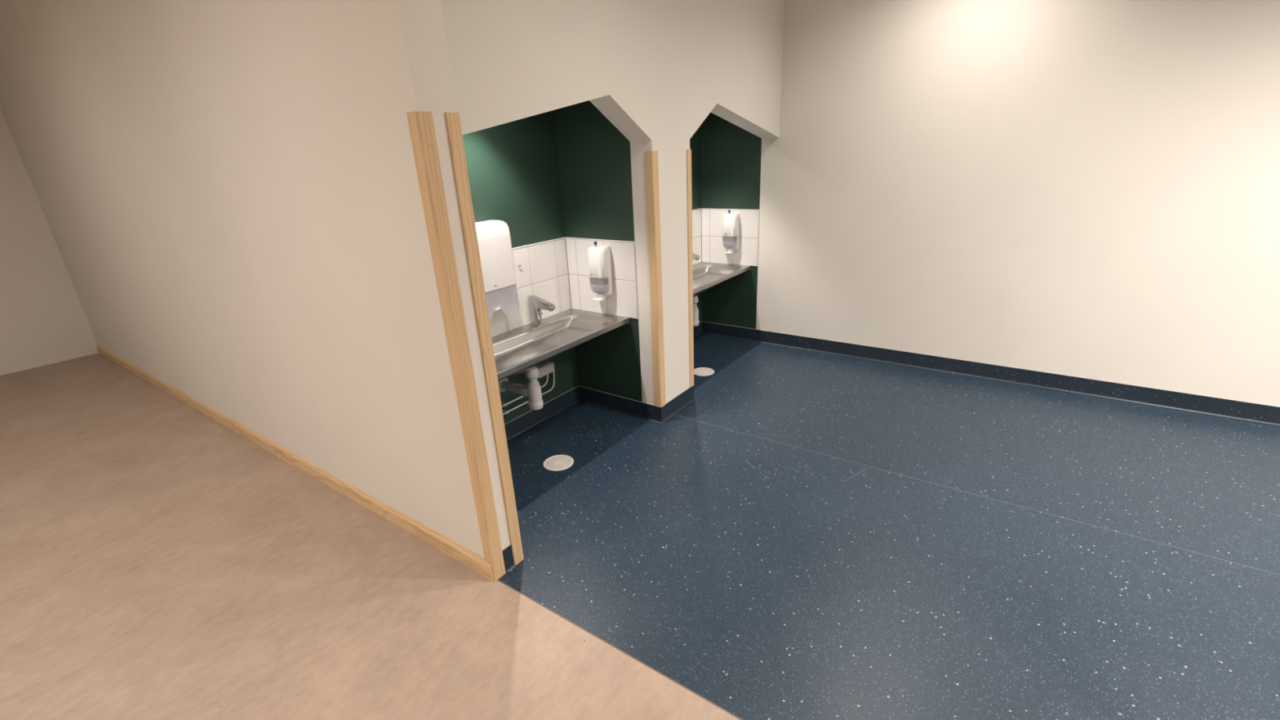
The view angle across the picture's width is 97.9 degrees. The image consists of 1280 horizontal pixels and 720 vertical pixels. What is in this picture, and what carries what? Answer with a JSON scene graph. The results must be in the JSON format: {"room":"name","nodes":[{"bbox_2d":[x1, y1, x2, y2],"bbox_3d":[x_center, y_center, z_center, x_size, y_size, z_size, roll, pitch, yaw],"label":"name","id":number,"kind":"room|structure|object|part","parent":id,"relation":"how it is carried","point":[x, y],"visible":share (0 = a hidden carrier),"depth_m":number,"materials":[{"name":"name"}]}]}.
{"room":"public restroom","nodes":[
{"label":"public restroom","id":0,"kind":"room"},
{"bbox_2d":[0,106,98,375],"bbox_3d":[-6.044,-0.809,3.359,0.150,2.700,3.711,12,25,34],"label":"wall","id":1,"kind":"structure","parent":0,"point":[43,321],"depth_m":4.66,"materials":[{"name":"beige paint"}]},
{"bbox_2d":[0,0,510,558],"bbox_3d":[-2.760,-0.900,3.184,5.370,2.700,0.134,12,25,34],"label":"wall","id":2,"kind":"structure","parent":0,"point":[228,192],"depth_m":2.33,"materials":[{"name":"beige paint"}]},
{"bbox_2d":[96,344,493,581],"bbox_3d":[-2.745,0.349,3.587,5.370,0.078,0.014,12,25,34],"label":"baseboard","id":3,"kind":"structure","parent":2,"relation":"attached to","point":[453,549],"depth_m":2.74,"materials":[{"name":"brown wood"}]},
{"bbox_2d":[406,111,506,580],"bbox_3d":[-0.586,0.064,1.857,0.045,1.630,0.052,12,25,34],"label":"guard","id":4,"kind":"object","parent":2,"relation":"attached to","point":[421,126],"visible":0.99,"depth_m":1.77,"materials":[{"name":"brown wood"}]},
{"bbox_2d":[444,112,524,565],"bbox_3d":[-0.530,0.034,1.931,0.045,1.630,0.050,12,25,34],"label":"guard","id":5,"kind":"object","parent":2,"relation":"attached to","point":[452,120],"visible":1,"depth_m":1.85,"materials":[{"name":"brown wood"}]},
{"bbox_2d":[502,544,516,573],"bbox_3d":[-0.503,0.767,2.149,0.020,0.103,0.041,12,25,34],"label":"baseboard","id":6,"kind":"structure","parent":2,"relation":"attached to","point":[509,566],"depth_m":2.15,"materials":[{"name":"blue plastic"}]},
{"bbox_2d":[462,110,702,424],"bbox_3d":[-0.413,-1.065,3.327,0.157,2.700,2.892,12,25,34],"label":"wall","id":7,"kind":"structure","parent":0,"point":[513,167],"depth_m":3.04,"materials":[{"name":"green paint"}]},
{"bbox_2d":[475,219,519,321],"bbox_3d":[-0.766,-0.438,2.766,0.101,0.472,0.314,12,25,34],"label":"dispenser","id":8,"kind":"object","parent":7,"relation":"attached to","point":[494,239],"visible":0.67,"depth_m":2.76,"materials":[{"name":"white plastic"}]},
{"bbox_2d":[491,308,629,414],"bbox_3d":[-0.595,0.126,2.889,0.446,0.447,1.260,12,25,34],"label":"sink","id":9,"kind":"object","parent":7,"relation":"attached to","point":[528,349],"visible":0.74,"depth_m":2.97,"materials":[{"name":"metal"}]},
{"bbox_2d":[528,399,543,409],"bbox_3d":[-0.540,0.231,2.890,0.076,0.041,0.076,12,25,34],"label":"drain pipe","id":10,"kind":"object","parent":9,"relation":"attached to","point":[538,404],"depth_m":2.86,"materials":[{"name":"plastic"}]},
{"bbox_2d":[528,295,555,325],"bbox_3d":[-0.533,-0.271,3.077,0.170,0.158,0.066,12,25,34],"label":"tap","id":11,"kind":"object","parent":9,"relation":"on","point":[537,304],"visible":1,"depth_m":3.07,"materials":[{"name":"silver metal"}]},
{"bbox_3d":[-0.538,-0.312,3.058,0.170,0.066,0.035,12,25,34],"label":"spout","id":12,"kind":"part","parent":11,"relation":"part of","materials":[{"name":"silver metal"}]},
{"bbox_2d":[491,308,628,373],"bbox_3d":[-0.602,-0.036,2.828,0.436,0.100,1.260,12,25,34],"label":"basin","id":13,"kind":"object","parent":9,"relation":"in","point":[526,348],"depth_m":2.99,"materials":[{"name":"metal"}]},
{"bbox_2d":[693,262,751,326],"bbox_3d":[0.344,-0.379,4.120,0.446,0.447,1.233,12,25,34],"label":"trough","id":14,"kind":"object","parent":7,"relation":"attached to","point":[706,275],"visible":0.42,"depth_m":4.30,"materials":[{"name":"metal"}]},
{"bbox_2d":[692,253,699,260],"bbox_3d":[0.381,-0.762,4.275,0.170,0.158,0.066,12,25,34],"label":"tap","id":15,"kind":"object","parent":14,"relation":"on","point":[695,256],"visible":0.16,"depth_m":4.22,"materials":[{"name":"silver metal"}]},
{"bbox_2d":[693,320,698,326],"bbox_3d":[0.399,-0.275,4.121,0.076,0.041,0.076,12,25,34],"label":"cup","id":16,"kind":"object","parent":14,"relation":"on","point":[695,323],"depth_m":4.09,"materials":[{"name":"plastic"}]},
{"bbox_2d":[693,262,750,289],"bbox_3d":[0.338,-0.542,4.059,0.436,0.100,1.233,12,25,34],"label":"basin","id":17,"kind":"object","parent":14,"relation":"in","point":[706,275],"depth_m":4.36,"materials":[{"name":"metal"}]},
{"bbox_2d":[553,100,642,401],"bbox_3d":[-0.202,-1.028,3.201,0.654,2.700,0.384,12,25,34],"label":"wall partition","id":18,"kind":"structure","parent":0,"point":[594,157],"depth_m":3.10,"materials":[{"name":"green paint"}]},
{"bbox_2d":[587,241,613,301],"bbox_3d":[-0.228,-0.499,3.120,0.123,0.326,0.101,12,25,34],"label":"soap dispenser","id":19,"kind":"object","parent":18,"relation":"attached to","point":[599,259],"visible":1,"depth_m":3.08,"materials":[{"name":"white plastic"}]},
{"bbox_3d":[-0.217,-0.505,3.135,0.123,0.270,0.060,12,25,34],"label":"plate","id":20,"kind":"part","parent":19,"relation":"part of","materials":[{"name":"white plastic"}]},
{"bbox_2d":[440,0,784,404],"bbox_3d":[0.110,-0.957,2.973,0.132,2.700,2.892,12,25,34],"label":"wall","id":21,"kind":"structure","parent":0,"point":[655,69],"depth_m":2.71,"materials":[{"name":"beige paint"}]},
{"bbox_2d":[644,151,666,407],"bbox_3d":[0.087,-0.389,3.023,0.048,1.396,0.051,12,25,34],"label":"guard","id":22,"kind":"object","parent":21,"relation":"attached to","point":[651,167],"visible":1,"depth_m":2.98,"materials":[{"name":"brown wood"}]},
{"bbox_2d":[686,149,693,386],"bbox_3d":[0.281,-0.493,3.277,0.048,1.396,0.046,12,25,34],"label":"guard","id":23,"kind":"object","parent":21,"relation":"attached to","point":[689,192],"visible":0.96,"depth_m":3.23,"materials":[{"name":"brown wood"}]},
{"bbox_2d":[0,333,1279,719],"bbox_3d":[-0.638,0.931,1.963,10.800,0.061,6.753,12,25,34],"label":"floor","id":24,"kind":"structure","parent":0,"point":[814,535],"depth_m":2.15,"materials":[{"name":"blue plastic"}]},
{"bbox_2d":[542,454,573,471],"bbox_3d":[-0.425,0.534,2.904,0.158,0.004,0.158,12,25,34],"label":"floor drain","id":25,"kind":"object","parent":24,"relation":"on","point":[558,462],"visible":1,"depth_m":2.90,"materials":[{"name":"plastic"}]},
{"bbox_2d":[497,579,742,719],"bbox_3d":[1.669,1.315,0.628,5.428,0.051,0.004,12,25,34],"label":"trim","id":26,"kind":"structure","parent":24,"relation":"on","point":[738,717],"depth_m":1.77,"materials":[{"name":"silver metal"}]},
{"bbox_2d":[693,367,714,376],"bbox_3d":[0.454,0.083,3.999,0.158,0.004,0.158,12,25,34],"label":"floor drain","id":27,"kind":"object","parent":24,"relation":"on","point":[702,371],"visible":0.98,"depth_m":3.99,"materials":[{"name":"plastic"}]},
{"bbox_2d":[700,0,1279,406],"bbox_3d":[3.002,-1.012,2.751,6.386,2.700,0.158,12,25,34],"label":"wall","id":28,"kind":"structure","parent":0,"point":[1085,188],"depth_m":3.25,"materials":[{"name":"beige paint"}]},
{"bbox_2d":[722,209,738,253],"bbox_3d":[0.703,-1.000,4.341,0.123,0.326,0.101,12,25,34],"label":"soap dispenser","id":29,"kind":"object","parent":28,"relation":"attached to","point":[730,220],"visible":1,"depth_m":4.30,"materials":[{"name":"white plastic"}]},
{"bbox_3d":[0.715,-1.006,4.356,0.123,0.270,0.060,12,25,34],"label":"plate","id":30,"kind":"part","parent":29,"relation":"part of","materials":[{"name":"white plastic"}]},
{"bbox_2d":[504,321,1279,442],"bbox_3d":[2.248,0.685,2.019,6.236,0.103,2.888,12,25,34],"label":"baseboard","id":31,"kind":"structure","parent":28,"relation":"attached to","point":[1264,414],"depth_m":3.45,"materials":[{"name":"blue plastic"}]}
]}

